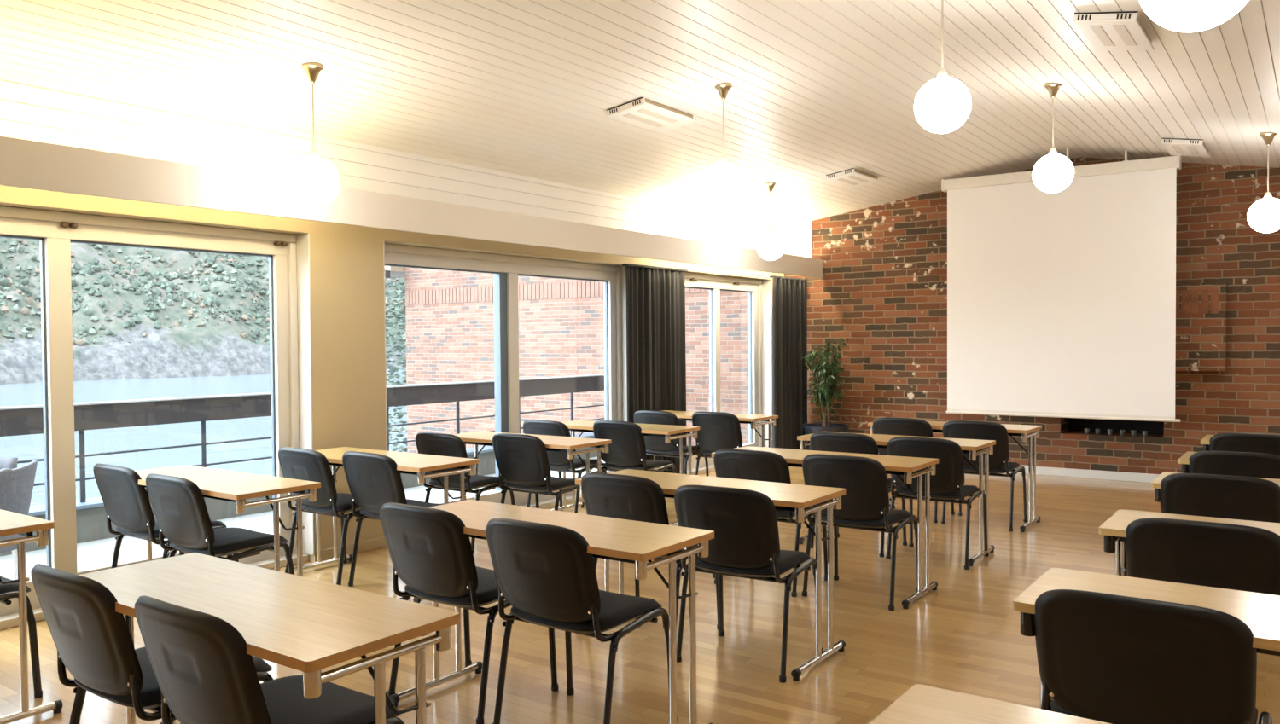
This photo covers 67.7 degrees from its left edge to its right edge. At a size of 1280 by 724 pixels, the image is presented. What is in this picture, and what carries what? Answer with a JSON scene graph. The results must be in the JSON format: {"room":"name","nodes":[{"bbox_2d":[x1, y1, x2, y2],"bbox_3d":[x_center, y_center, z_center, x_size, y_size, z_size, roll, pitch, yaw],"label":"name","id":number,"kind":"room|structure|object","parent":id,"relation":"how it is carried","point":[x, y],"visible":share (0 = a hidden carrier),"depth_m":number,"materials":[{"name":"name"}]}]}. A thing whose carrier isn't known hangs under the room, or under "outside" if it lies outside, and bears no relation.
{"room":"lecture hall","nodes":[
{"label":"lecture hall","id":0,"kind":"room"},
{"bbox_2d":[0,71,784,562],"bbox_3d":[-1.870,-0.106,6.714,0.320,2.761,11.940,0,2,36],"label":"wall","id":1,"kind":"structure","parent":0,"point":[346,261],"depth_m":6.29,"materials":[{"name":"beige paint"}]},
{"bbox_2d":[0,205,314,630],"bbox_3d":[-3.184,0.271,4.809,0.237,2.115,3.395,0,2,36],"label":"window","id":2,"kind":"structure","parent":1,"relation":"in","point":[289,266],"depth_m":5.32,"materials":[{"name":"grey"}]},
{"bbox_2d":[59,221,77,228],"bbox_3d":[-3.021,-0.724,5.048,0.050,0.032,0.077,0,2,36],"label":"curtain hook","id":3,"kind":"object","parent":2,"relation":"attached to","point":[65,224],"visible":1,"depth_m":5.04,"materials":[{"name":"brown metal"}]},
{"bbox_2d":[320,536,387,561],"bbox_3d":[-1.916,1.248,6.379,0.014,0.070,0.560,0,2,36],"label":"baseboard","id":4,"kind":"structure","parent":1,"relation":"attached to","point":[379,543],"depth_m":6.42,"materials":[{"name":"beige paint"}]},
{"bbox_2d":[0,135,822,278],"bbox_3d":[-1.348,-0.953,6.316,0.020,0.218,11.940,0,2,36],"label":"beam","id":5,"kind":"structure","parent":1,"relation":"attached to","point":[26,164],"depth_m":5.62,"materials":[{"name":"beige paint"}]},
{"bbox_2d":[383,240,627,509],"bbox_3d":[-1.011,0.185,7.854,0.252,2.115,2.920,0,2,36],"label":"window","id":6,"kind":"structure","parent":1,"relation":"in","point":[505,270],"depth_m":7.86,"materials":[{"name":"grey"}]},
{"bbox_2d":[622,263,687,474],"bbox_3d":[0.165,0.137,9.142,0.104,2.094,1.042,1,2,37],"label":"curtain","id":7,"kind":"object","parent":1,"relation":"hanging from","point":[654,295],"visible":0.66,"depth_m":9.09,"materials":[{"name":"black fabric"}]},
{"bbox_2d":[685,273,772,475],"bbox_3d":[0.855,0.111,10.446,0.237,2.115,2.070,0,2,36],"label":"window","id":8,"kind":"structure","parent":1,"relation":"in","point":[759,291],"depth_m":11.20,"materials":[{"name":"grey"}]},
{"bbox_2d":[769,275,808,450],"bbox_3d":[1.708,0.085,10.884,0.121,2.094,0.869,0,2,36],"label":"curtain","id":9,"kind":"object","parent":1,"relation":"hanging from","point":[789,331],"visible":0.88,"depth_m":10.82,"materials":[{"name":"black fabric"}]},
{"bbox_2d":[385,290,407,452],"bbox_3d":[-7.971,2.075,33.505,3.049,9.281,2.987,0,2,36],"label":"tree","id":10,"kind":"object","parent":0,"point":[398,314],"visible":0.16,"depth_m":33.12,"materials":[{"name":"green plant"}]},
{"bbox_2d":[0,0,1279,227],"bbox_3d":[0.939,-1.687,4.657,7.220,0.785,12.140,0,2,36],"label":"ceiling","id":11,"kind":"structure","parent":0,"point":[820,89],"depth_m":5.71,"materials":[{"name":"white wood"}]},
{"bbox_2d":[288,62,339,206],"bbox_3d":[-1.730,-1.203,5.057,0.260,0.752,0.260,0,2,36],"label":"pendant lamp","id":12,"kind":"object","parent":11,"relation":"hanging from","point":[313,181],"visible":1,"depth_m":4.99,"materials":[{"name":"white glass"}]},
{"bbox_2d":[606,96,696,132],"bbox_3d":[0.087,-1.680,6.502,0.303,0.086,0.633,0,2,36],"label":"ceiling vent","id":13,"kind":"object","parent":11,"relation":"in","point":[642,112],"visible":1,"depth_m":6.43,"materials":[{"name":"white metal"}]},
{"bbox_2d":[704,81,744,203],"bbox_3d":[0.539,-1.410,6.145,0.260,0.762,0.260,0,2,36],"label":"pendant lamp","id":14,"kind":"object","parent":11,"relation":"hanging from","point":[724,182],"visible":1,"depth_m":6.07,"materials":[{"name":"white glass"}]},
{"bbox_2d":[756,181,784,260],"bbox_3d":[1.236,-1.335,9.043,0.260,0.742,0.260,0,2,36],"label":"pendant lamp","id":15,"kind":"object","parent":11,"relation":"hanging from","point":[770,246],"visible":1,"depth_m":8.97,"materials":[{"name":"white glass"}]},
{"bbox_2d":[826,168,879,187],"bbox_3d":[2.046,-1.763,9.151,0.283,0.083,0.623,0,2,36],"label":"ceiling vent","id":16,"kind":"object","parent":11,"relation":"in","point":[852,177],"visible":1,"depth_m":9.05,"materials":[{"name":"white paint"}]},
{"bbox_2d":[913,0,971,133],"bbox_3d":[1.436,-1.461,4.529,0.260,0.742,0.260,0,2,36],"label":"pendant lamp","id":17,"kind":"object","parent":11,"relation":"hanging from","point":[942,105],"visible":1,"depth_m":4.45,"materials":[{"name":"white glass"}]},
{"bbox_2d":[1032,81,1074,192],"bbox_3d":[2.794,-1.518,6.454,0.260,0.742,0.260,0,2,36],"label":"pendant lamp","id":18,"kind":"object","parent":11,"relation":"hanging from","point":[1053,172],"visible":1,"depth_m":6.38,"materials":[{"name":"white glass"}]},
{"bbox_2d":[941,148,1181,422],"bbox_3d":[3.967,-0.751,9.140,2.127,2.567,0.122,0,2,36],"label":"projection screen","id":19,"kind":"object","parent":11,"relation":"hanging from","point":[1061,304],"visible":0.88,"depth_m":9.07,"materials":[{"name":"white fabric"}]},
{"bbox_2d":[1072,11,1154,51],"bbox_3d":[2.467,-1.712,4.950,0.293,0.093,0.603,0,2,36],"label":"ceiling vent","id":20,"kind":"object","parent":11,"relation":"in","point":[1104,31],"visible":1,"depth_m":4.85,"materials":[{"name":"white paint"}]},
{"bbox_2d":[1160,138,1210,157],"bbox_3d":[4.612,-1.810,8.056,0.303,0.095,0.653,0,2,36],"label":"ceiling vent","id":21,"kind":"object","parent":11,"relation":"in","point":[1178,147],"visible":1,"depth_m":7.92,"materials":[{"name":"white metal"}]},
{"bbox_2d":[1139,0,1248,32],"bbox_3d":[1.335,-1.183,2.283,0.260,0.767,0.260,0,2,36],"label":"pendant lamp","id":22,"kind":"object","parent":11,"relation":"hanging from","point":[1178,15],"visible":1,"depth_m":2.25,"materials":[{"name":"white glass"}]},
{"bbox_2d":[1247,131,1279,232],"bbox_3d":[4.689,-1.342,7.123,0.260,0.752,0.260,0,2,36],"label":"pendant lamp","id":23,"kind":"object","parent":11,"relation":"hanging from","point":[1264,215],"visible":0.98,"depth_m":7.07,"materials":[{"name":"white glass"}]},
{"bbox_2d":[0,466,1279,723],"bbox_3d":[0.905,1.328,4.766,6.960,0.060,11.940,0,2,36],"label":"floor","id":24,"kind":"structure","parent":0,"point":[963,636],"depth_m":4.45,"materials":[{"name":"brown wood"}]},
{"bbox_2d":[0,576,42,698],"bbox_3d":[-2.766,0.948,3.758,0.525,0.802,0.547,0,2,36],"label":"chair","id":25,"kind":"object","parent":24,"relation":"on","point":[8,591],"visible":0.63,"depth_m":3.81,"materials":[{"name":"black fabric"}]},
{"bbox_2d":[0,509,62,723],"bbox_3d":[-2.844,0.979,3.812,1.220,0.740,0.479,0,2,36],"label":"folding table","id":26,"kind":"object","parent":24,"relation":"on","point":[11,523],"visible":1,"depth_m":3.56,"materials":[{"name":"brown wood"}]},
{"bbox_2d":[36,529,48,546],"bbox_3d":[-2.267,0.665,3.621,0.038,0.064,0.038,0,2,36],"label":"socket","id":27,"kind":"object","parent":26,"relation":"attached to","point":[42,535],"depth_m":3.61,"materials":[{"name":"silver metal"}]},
{"bbox_2d":[30,564,273,723],"bbox_3d":[-1.427,0.960,2.811,0.525,0.802,0.547,0,2,36],"label":"chair","id":28,"kind":"object","parent":24,"relation":"on","point":[92,640],"visible":0.73,"depth_m":2.58,"materials":[{"name":"black plastic"}]},
{"bbox_2d":[93,463,232,569],"bbox_3d":[-2.542,0.917,5.066,0.525,0.802,0.547,0,2,36],"label":"chair","id":29,"kind":"object","parent":24,"relation":"on","point":[126,503],"visible":0.66,"depth_m":4.85,"materials":[{"name":"black fabric"}]},
{"bbox_2d":[145,473,294,575],"bbox_3d":[-2.064,0.922,4.669,0.525,0.802,0.547,0,2,36],"label":"chair","id":30,"kind":"object","parent":24,"relation":"on","point":[178,504],"visible":0.91,"depth_m":4.48,"materials":[{"name":"black fabric"}]},
{"bbox_2d":[134,465,320,576],"bbox_3d":[-2.152,0.951,4.778,1.220,0.740,0.479,0,2,36],"label":"folding table","id":31,"kind":"object","parent":24,"relation":"on","point":[236,487],"visible":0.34,"depth_m":4.52,"materials":[{"name":"brown wood"}]},
{"bbox_2d":[235,500,244,513],"bbox_3d":[-1.794,0.646,4.281,0.038,0.064,0.038,0,2,36],"label":"socket","id":32,"kind":"object","parent":31,"relation":"attached to","point":[240,504],"depth_m":4.27,"materials":[{"name":"silver metal"}]},
{"bbox_2d":[308,488,316,501],"bbox_3d":[-1.575,0.637,4.587,0.038,0.064,0.038,0,2,36],"label":"socket","id":33,"kind":"object","parent":31,"relation":"attached to","point":[311,492],"depth_m":4.57,"materials":[{"name":"silver metal"}]},
{"bbox_2d":[79,552,459,723],"bbox_3d":[-1.064,0.994,2.553,1.220,0.740,0.479,0,2,36],"label":"folding table","id":34,"kind":"object","parent":24,"relation":"on","point":[309,626],"visible":0.73,"depth_m":2.37,"materials":[{"name":"brown wood"}]},
{"bbox_2d":[302,669,321,698],"bbox_3d":[-0.706,0.688,2.056,0.038,0.064,0.038,0,2,36],"label":"socket","id":35,"kind":"object","parent":34,"relation":"attached to","point":[311,678],"depth_m":2.04,"materials":[{"name":"silver metal"}]},
{"bbox_2d":[435,626,450,651],"bbox_3d":[-0.487,0.680,2.362,0.038,0.064,0.038,0,2,36],"label":"socket","id":36,"kind":"object","parent":34,"relation":"attached to","point":[443,636],"depth_m":2.34,"materials":[{"name":"silver metal"}]},
{"bbox_2d":[134,595,404,723],"bbox_3d":[-0.946,0.964,2.460,0.525,0.802,0.547,0,2,36],"label":"chair","id":37,"kind":"object","parent":24,"relation":"on","point":[204,672],"visible":0.96,"depth_m":2.26,"materials":[{"name":"black fabric"}]},
{"bbox_2d":[277,447,361,586],"bbox_3d":[-1.844,0.895,5.766,0.525,0.802,0.547,0,2,36],"label":"chair","id":38,"kind":"object","parent":24,"relation":"on","point":[295,463],"visible":0.67,"depth_m":5.54,"materials":[{"name":"black fabric"}]},
{"bbox_2d":[285,447,478,604],"bbox_3d":[-1.538,0.927,5.635,1.220,0.740,0.479,0,2,36],"label":"folding table","id":39,"kind":"object","parent":24,"relation":"on","point":[408,463],"visible":0.58,"depth_m":5.47,"materials":[{"name":"brown wood"}]},
{"bbox_2d":[417,472,424,483],"bbox_3d":[-1.179,0.622,5.139,0.038,0.064,0.038,0,2,36],"label":"socket","id":40,"kind":"object","parent":39,"relation":"attached to","point":[421,476],"depth_m":5.12,"materials":[{"name":"silver metal"}]},
{"bbox_2d":[468,464,475,475],"bbox_3d":[-0.961,0.613,5.444,0.038,0.064,0.038,0,2,36],"label":"socket","id":41,"kind":"object","parent":39,"relation":"attached to","point":[472,467],"depth_m":5.43,"materials":[{"name":"silver metal"}]},
{"bbox_2d":[342,451,443,599],"bbox_3d":[-1.385,0.897,5.523,0.525,0.802,0.547,0,2,36],"label":"chair","id":42,"kind":"object","parent":24,"relation":"on","point":[374,480],"visible":0.62,"depth_m":5.33,"materials":[{"name":"black fabric"}]},
{"bbox_2d":[415,432,515,553],"bbox_3d":[-1.229,0.871,6.641,0.525,0.802,0.547,0,2,36],"label":"chair","id":43,"kind":"object","parent":24,"relation":"on","point":[433,444],"visible":0.58,"depth_m":6.45,"materials":[{"name":"black fabric"}]},
{"bbox_2d":[379,502,558,723],"bbox_3d":[-0.696,0.932,3.788,0.525,0.802,0.547,0,2,36],"label":"chair","id":44,"kind":"object","parent":24,"relation":"on","point":[429,550],"visible":0.88,"depth_m":3.58,"materials":[{"name":"black fabric"}]},
{"bbox_2d":[452,430,611,514],"bbox_3d":[-0.808,0.898,6.653,1.220,0.740,0.479,0,2,36],"label":"folding table","id":45,"kind":"object","parent":24,"relation":"on","point":[568,445],"visible":0.43,"depth_m":6.44,"materials":[{"name":"brown wood"}]},
{"bbox_2d":[492,433,579,511],"bbox_3d":[-0.682,0.869,6.520,0.525,0.802,0.547,0,2,36],"label":"chair","id":46,"kind":"object","parent":24,"relation":"on","point":[521,460],"visible":0.91,"depth_m":6.33,"materials":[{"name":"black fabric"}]},
{"bbox_2d":[389,500,714,723],"bbox_3d":[-0.355,0.966,3.543,1.220,0.740,0.479,0,2,36],"label":"folding table","id":47,"kind":"object","parent":24,"relation":"on","point":[637,543],"visible":0.8,"depth_m":3.31,"materials":[{"name":"brown wood"}]},
{"bbox_2d":[634,561,646,580],"bbox_3d":[0.003,0.660,3.046,0.038,0.064,0.038,0,2,36],"label":"socket","id":48,"kind":"object","parent":47,"relation":"attached to","point":[640,567],"depth_m":3.03,"materials":[{"name":"silver metal"}]},
{"bbox_2d":[698,541,708,558],"bbox_3d":[0.222,0.652,3.352,0.038,0.064,0.038,0,2,36],"label":"socket","id":49,"kind":"object","parent":47,"relation":"attached to","point":[703,553],"depth_m":3.33,"materials":[{"name":"silver metal"}]},
{"bbox_2d":[523,419,606,513],"bbox_3d":[-0.606,0.844,7.597,0.525,0.802,0.547,0,2,36],"label":"chair","id":50,"kind":"object","parent":24,"relation":"on","point":[558,462],"visible":0.53,"depth_m":7.39,"materials":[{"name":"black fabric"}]},
{"bbox_2d":[485,517,677,723],"bbox_3d":[-0.229,0.936,3.453,0.525,0.802,0.547,0,2,36],"label":"chair","id":51,"kind":"object","parent":24,"relation":"on","point":[547,574],"visible":0.99,"depth_m":3.27,"materials":[{"name":"black fabric"}]},
{"bbox_2d":[548,420,699,526],"bbox_3d":[-0.152,0.872,7.569,1.220,0.740,0.479,0,2,36],"label":"folding table","id":52,"kind":"object","parent":24,"relation":"on","point":[652,430],"visible":0.55,"depth_m":7.33,"materials":[{"name":"brown wood"}]},
{"bbox_2d":[593,420,676,473],"bbox_3d":[-0.048,0.842,7.492,0.525,0.802,0.547,0,2,36],"label":"chair","id":53,"kind":"object","parent":24,"relation":"on","point":[627,450],"visible":0.79,"depth_m":7.29,"materials":[{"name":"black fabric"}]},
{"bbox_2d":[581,472,719,630],"bbox_3d":[0.039,0.908,4.583,0.525,0.802,0.547,0,2,36],"label":"chair","id":54,"kind":"object","parent":24,"relation":"on","point":[628,497],"visible":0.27,"depth_m":4.35,"materials":[{"name":"black fabric"}]},
{"bbox_2d":[634,410,709,477],"bbox_3d":[0.262,0.817,8.500,0.525,0.802,0.547,0,2,36],"label":"chair","id":55,"kind":"object","parent":24,"relation":"on","point":[656,446],"visible":0.6,"depth_m":8.31,"materials":[{"name":"black fabric"}]},
{"bbox_2d":[575,469,845,681],"bbox_3d":[0.306,0.940,4.466,1.220,0.740,0.479,0,2,36],"label":"folding table","id":56,"kind":"object","parent":24,"relation":"on","point":[784,497],"visible":0.61,"depth_m":4.21,"materials":[{"name":"brown wood"}]},
{"bbox_2d":[795,507,804,523],"bbox_3d":[0.664,0.634,3.969,0.038,0.064,0.038,0,2,36],"label":"socket","id":57,"kind":"object","parent":56,"relation":"attached to","point":[800,512],"depth_m":3.95,"materials":[{"name":"silver metal"}]},
{"bbox_2d":[832,496,841,509],"bbox_3d":[0.883,0.625,4.275,0.038,0.064,0.038,0,2,36],"label":"socket","id":58,"kind":"object","parent":56,"relation":"attached to","point":[838,500],"depth_m":4.26,"materials":[{"name":"silver metal"}]},
{"bbox_2d":[652,410,778,472],"bbox_3d":[0.606,0.842,8.627,1.220,0.740,0.479,0,2,36],"label":"folding table","id":59,"kind":"object","parent":24,"relation":"on","point":[682,416],"visible":0.26,"depth_m":8.37,"materials":[{"name":"brown wood"}]},
{"bbox_2d":[692,412,742,475],"bbox_3d":[0.767,0.817,8.311,0.525,0.802,0.547,0,2,36],"label":"chair","id":60,"kind":"object","parent":24,"relation":"on","point":[718,431],"visible":0.62,"depth_m":8.11,"materials":[{"name":"black fabric"}]},
{"bbox_2d":[674,484,823,683],"bbox_3d":[0.463,0.913,4.199,0.525,0.802,0.547,0,2,32],"label":"chair","id":61,"kind":"object","parent":24,"relation":"on","point":[745,544],"visible":0.88,"depth_m":3.99,"materials":[{"name":"black fabric"}]},
{"bbox_2d":[713,448,827,597],"bbox_3d":[0.739,0.881,5.508,0.525,0.802,0.547,0,2,36],"label":"chair","id":62,"kind":"object","parent":24,"relation":"on","point":[729,463],"visible":0.33,"depth_m":5.28,"materials":[{"name":"black fabric"}]},
{"bbox_2d":[800,338,849,450],"bbox_3d":[2.064,0.448,10.702,0.524,1.412,0.586,0,2,36],"label":"potted ficus","id":63,"kind":"object","parent":24,"relation":"on","point":[826,372],"visible":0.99,"depth_m":10.62,"materials":[{"name":"green plant"}]},
{"bbox_2d":[711,446,938,609],"bbox_3d":[1.048,0.910,5.500,1.220,0.740,0.479,0,2,36],"label":"folding table","id":64,"kind":"object","parent":24,"relation":"on","point":[898,466],"visible":0.52,"depth_m":5.24,"materials":[{"name":"brown wood"}]},
{"bbox_2d":[904,471,912,483],"bbox_3d":[1.405,0.605,5.004,0.038,0.064,0.038,0,2,36],"label":"socket","id":65,"kind":"object","parent":64,"relation":"attached to","point":[908,475],"depth_m":4.99,"materials":[{"name":"silver metal"}]},
{"bbox_2d":[928,465,935,475],"bbox_3d":[1.625,0.596,5.309,0.038,0.064,0.038,0,2,36],"label":"socket","id":66,"kind":"object","parent":64,"relation":"attached to","point":[933,468],"depth_m":5.29,"materials":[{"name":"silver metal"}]},
{"bbox_2d":[809,431,907,558],"bbox_3d":[1.456,0.855,6.440,0.525,0.802,0.547,0,2,36],"label":"chair","id":67,"kind":"object","parent":24,"relation":"on","point":[823,441],"visible":0.24,"depth_m":6.22,"materials":[{"name":"black fabric"}]},
{"bbox_2d":[801,453,917,610],"bbox_3d":[1.200,0.884,5.233,0.525,0.802,0.547,0,2,36],"label":"chair","id":68,"kind":"object","parent":24,"relation":"on","point":[865,503],"visible":0.81,"depth_m":5.03,"materials":[{"name":"black fabric"}]},
{"bbox_2d":[797,431,995,566],"bbox_3d":[1.708,0.884,6.423,1.220,0.740,0.479,0,2,36],"label":"folding table","id":69,"kind":"object","parent":24,"relation":"on","point":[968,446],"visible":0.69,"depth_m":6.17,"materials":[{"name":"brown wood"}]},
{"bbox_2d":[969,450,976,460],"bbox_3d":[2.066,0.579,5.926,0.038,0.064,0.038,0,2,36],"label":"socket","id":70,"kind":"object","parent":69,"relation":"attached to","point":[972,453],"depth_m":5.91,"materials":[{"name":"silver metal"}]},
{"bbox_2d":[872,417,954,523],"bbox_3d":[2.151,0.824,7.565,0.525,0.802,0.547,0,2,36],"label":"chair","id":71,"kind":"object","parent":24,"relation":"on","point":[885,426],"visible":0.25,"depth_m":7.34,"materials":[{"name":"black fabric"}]},
{"bbox_2d":[885,436,989,570],"bbox_3d":[1.886,0.859,6.095,0.525,0.802,0.547,0,2,36],"label":"chair","id":72,"kind":"object","parent":24,"relation":"on","point":[947,485],"visible":0.81,"depth_m":5.89,"materials":[{"name":"black fabric"}]},
{"bbox_2d":[867,420,1041,532],"bbox_3d":[2.438,0.855,7.442,1.220,0.740,0.479,0,2,36],"label":"folding table","id":73,"kind":"object","parent":24,"relation":"on","point":[1013,430],"visible":0.55,"depth_m":7.16,"materials":[{"name":"brown wood"}]},
{"bbox_2d":[941,420,1027,532],"bbox_3d":[2.595,0.828,7.223,0.525,0.802,0.547,0,2,36],"label":"chair","id":74,"kind":"object","parent":24,"relation":"on","point":[998,463],"visible":0.6,"depth_m":7.01,"materials":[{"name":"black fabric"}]},
{"bbox_2d":[868,684,1111,723],"bbox_3d":[0.909,1.006,1.336,1.220,0.740,0.479,0,2,36],"label":"folding table","id":75,"kind":"object","parent":24,"relation":"on","point":[921,704],"visible":1,"depth_m":1.72,"materials":[{"name":"brown wood"}]},
{"bbox_2d":[1012,568,1279,709],"bbox_3d":[1.576,0.980,2.267,1.220,0.740,0.479,0,2,36],"label":"folding table","id":76,"kind":"object","parent":24,"relation":"on","point":[1260,613],"visible":0.56,"depth_m":2.47,"materials":[{"name":"brown wood"}]},
{"bbox_2d":[1020,612,1035,636],"bbox_3d":[0.994,0.666,2.443,0.038,0.064,0.038,0,2,36],"label":"socket","id":77,"kind":"object","parent":76,"relation":"attached to","point":[1026,619],"depth_m":2.43,"materials":[{"name":"black plastic"}]},
{"bbox_2d":[1033,589,1272,723],"bbox_3d":[1.312,0.947,2.454,0.525,0.802,0.547,0,2,36],"label":"chair","id":78,"kind":"object","parent":24,"relation":"on","point":[1104,658],"visible":0.93,"depth_m":2.25,"materials":[{"name":"black fabric"}]},
{"bbox_2d":[1178,451,1196,473],"bbox_3d":[3.568,0.901,5.047,1.220,0.740,0.479,0,2,36],"label":"folding table","id":79,"kind":"object","parent":24,"relation":"on","point":[1184,460],"visible":0.11,"depth_m":5.21,"materials":[{"name":"brown wood"}]},
{"bbox_2d":[1099,509,1279,576],"bbox_3d":[2.242,0.954,3.196,1.220,0.740,0.479,0,2,36],"label":"folding table","id":80,"kind":"object","parent":24,"relation":"on","point":[1114,531],"visible":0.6,"depth_m":3.49,"materials":[{"name":"brown wood"}]},
{"bbox_2d":[1103,535,1115,552],"bbox_3d":[1.660,0.640,3.373,0.038,0.064,0.038,0,2,36],"label":"socket","id":81,"kind":"object","parent":80,"relation":"attached to","point":[1109,541],"depth_m":3.36,"materials":[{"name":"black"}]},
{"bbox_2d":[1124,517,1279,595],"bbox_3d":[2.006,0.921,3.365,0.525,0.802,0.547,0,2,36],"label":"chair","id":82,"kind":"object","parent":24,"relation":"on","point":[1228,556],"visible":0.45,"depth_m":3.15,"materials":[{"name":"black fabric"}]},
{"bbox_2d":[1200,435,1213,451],"bbox_3d":[4.242,0.875,5.988,1.220,0.740,0.479,0,2,36],"label":"folding table","id":83,"kind":"object","parent":24,"relation":"on","point":[1205,441],"visible":0.15,"depth_m":6.15,"materials":[{"name":"brown wood"}]},
{"bbox_2d":[1151,471,1279,502],"bbox_3d":[2.976,0.925,4.220,1.220,0.740,0.479,0,2,36],"label":"folding table","id":84,"kind":"object","parent":24,"relation":"on","point":[1155,484],"visible":0.19,"depth_m":4.40,"materials":[{"name":"brown wood"}]},
{"bbox_2d":[1154,488,1161,502],"bbox_3d":[2.394,0.611,4.397,0.038,0.064,0.038,0,2,36],"label":"socket","id":85,"kind":"object","parent":84,"relation":"attached to","point":[1157,496],"depth_m":4.39,"materials":[{"name":"black"}]},
{"bbox_2d":[1159,473,1279,523],"bbox_3d":[2.701,0.891,4.417,0.525,0.802,0.547,0,2,36],"label":"chair","id":86,"kind":"object","parent":24,"relation":"on","point":[1213,496],"visible":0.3,"depth_m":4.20,"materials":[{"name":"black fabric"}]},
{"bbox_2d":[1187,451,1279,479],"bbox_3d":[3.303,0.868,5.240,0.525,0.802,0.547,0,2,36],"label":"chair","id":87,"kind":"object","parent":24,"relation":"on","point":[1231,463],"visible":0.22,"depth_m":5.03,"materials":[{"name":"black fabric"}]},
{"bbox_2d":[1208,432,1279,456],"bbox_3d":[3.975,0.841,6.179,0.525,0.802,0.547,0,2,36],"label":"chair","id":88,"kind":"object","parent":24,"relation":"on","point":[1251,443],"visible":0.19,"depth_m":5.97,"materials":[{"name":"black fabric"}]},
{"bbox_2d":[802,423,849,450],"bbox_3d":[2.086,0.930,10.738,0.524,0.445,0.524,0,2,36],"label":"planter","id":89,"kind":"object","parent":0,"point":[809,428],"depth_m":10.60,"materials":[{"name":"grey"}]},
{"bbox_2d":[781,157,1279,474],"bbox_3d":[4.536,-0.463,9.737,7.170,3.239,0.510,0,2,36],"label":"wall","id":90,"kind":"structure","parent":0,"point":[882,288],"depth_m":9.90,"materials":[{"name":"brick"}]},
{"bbox_2d":[1009,465,1160,482],"bbox_3d":[4.473,1.119,9.538,6.720,0.085,0.020,0,2,36],"label":"baseboard","id":91,"kind":"structure","parent":90,"relation":"attached to","point":[1133,477],"depth_m":9.49,"materials":[{"name":"white paint"}]},
{"bbox_2d":[1175,289,1218,314],"bbox_3d":[4.978,-0.559,8.946,0.768,0.220,0.008,0,2,36],"label":"trim","id":92,"kind":"structure","parent":90,"relation":"attached to","point":[1213,293],"depth_m":8.82,"materials":[{"name":"brick"}]},
{"bbox_2d":[1175,282,1227,371],"bbox_3d":[5.020,-0.326,9.019,0.895,0.810,0.160,0,2,36],"label":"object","id":93,"kind":"structure","parent":90,"relation":"attached to","point":[1201,339],"depth_m":8.80,"materials":[{"name":"brick"}]},
{"label":"outside","id":94,"kind":"structure","parent":0,"visible":0},
{"bbox_2d":[0,237,406,384],"bbox_3d":[-112.777,-72.518,374.067,230.000,150.026,560.000,0,2,36],"label":"hillside","id":95,"kind":"structure","parent":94,"point":[193,351],"depth_m":219.06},
{"bbox_2d":[0,238,406,350],"bbox_3d":[-111.558,-45.625,312.495,121.734,83.994,271.286,0,2,36],"label":"hillside trees","id":96,"kind":"object","parent":95,"relation":"on","point":[106,281],"visible":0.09,"depth_m":231.15,"materials":[{"name":"plant"}]},
{"bbox_2d":[0,238,406,351],"bbox_3d":[-111.549,-45.547,312.514,121.765,84.190,271.571,0,2,36],"label":"bushes","id":97,"kind":"object","parent":95,"relation":"on","point":[21,248],"visible":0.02,"depth_m":228.88,"materials":[{"name":"plant"}]},
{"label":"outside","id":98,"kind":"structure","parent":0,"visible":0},
{"bbox_2d":[0,369,407,506],"bbox_3d":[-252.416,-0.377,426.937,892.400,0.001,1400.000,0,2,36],"label":"lake water","id":99,"kind":"structure","parent":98,"point":[21,447],"depth_m":77.01,"materials":[{"name":"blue liquid"}]},
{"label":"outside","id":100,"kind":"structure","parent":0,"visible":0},
{"bbox_2d":[384,266,748,453],"bbox_3d":[-0.882,2.327,15.095,7.740,13.500,3.400,0,2,36],"label":"brick wing","id":101,"kind":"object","parent":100,"point":[450,314],"visible":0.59,"depth_m":13.87,"materials":[{"name":"brown brick"}]},
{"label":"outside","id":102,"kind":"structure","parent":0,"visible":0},
{"bbox_2d":[0,456,605,580],"bbox_3d":[-3.187,1.339,6.807,1.910,0.088,13.290,0,2,36],"label":"terrace","id":103,"kind":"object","parent":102,"point":[96,553],"depth_m":6.76,"materials":[{"name":"grey concrete"}]},
{"bbox_2d":[0,458,38,580],"bbox_3d":[-3.871,0.919,5.512,0.649,0.825,0.620,0,2,36],"label":"armchair","id":104,"kind":"object","parent":103,"relation":"on","point":[16,484],"visible":0.66,"depth_m":5.49,"materials":[{"name":"grey fabric"}]},
{"bbox_2d":[0,437,597,556],"bbox_3d":[-3.855,1.185,7.281,0.230,0.285,13.290,0,2,36],"label":"wall","id":105,"kind":"structure","parent":103,"relation":"on","point":[91,523],"depth_m":7.68,"materials":[{"name":"paint"}]},
{"bbox_2d":[28,432,594,516],"bbox_3d":[-3.856,1.029,7.277,0.310,0.027,13.290,0,2,36],"label":"trim","id":106,"kind":"structure","parent":105,"relation":"on","point":[35,510],"depth_m":6.95,"materials":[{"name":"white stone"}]},
{"bbox_2d":[0,374,605,502],"bbox_3d":[-3.802,0.651,7.289,0.100,0.728,13.190,0,2,36],"label":"balcony railing","id":107,"kind":"object","parent":106,"relation":"on","point":[27,420],"visible":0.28,"depth_m":7.72,"materials":[{"name":"grey metal"}]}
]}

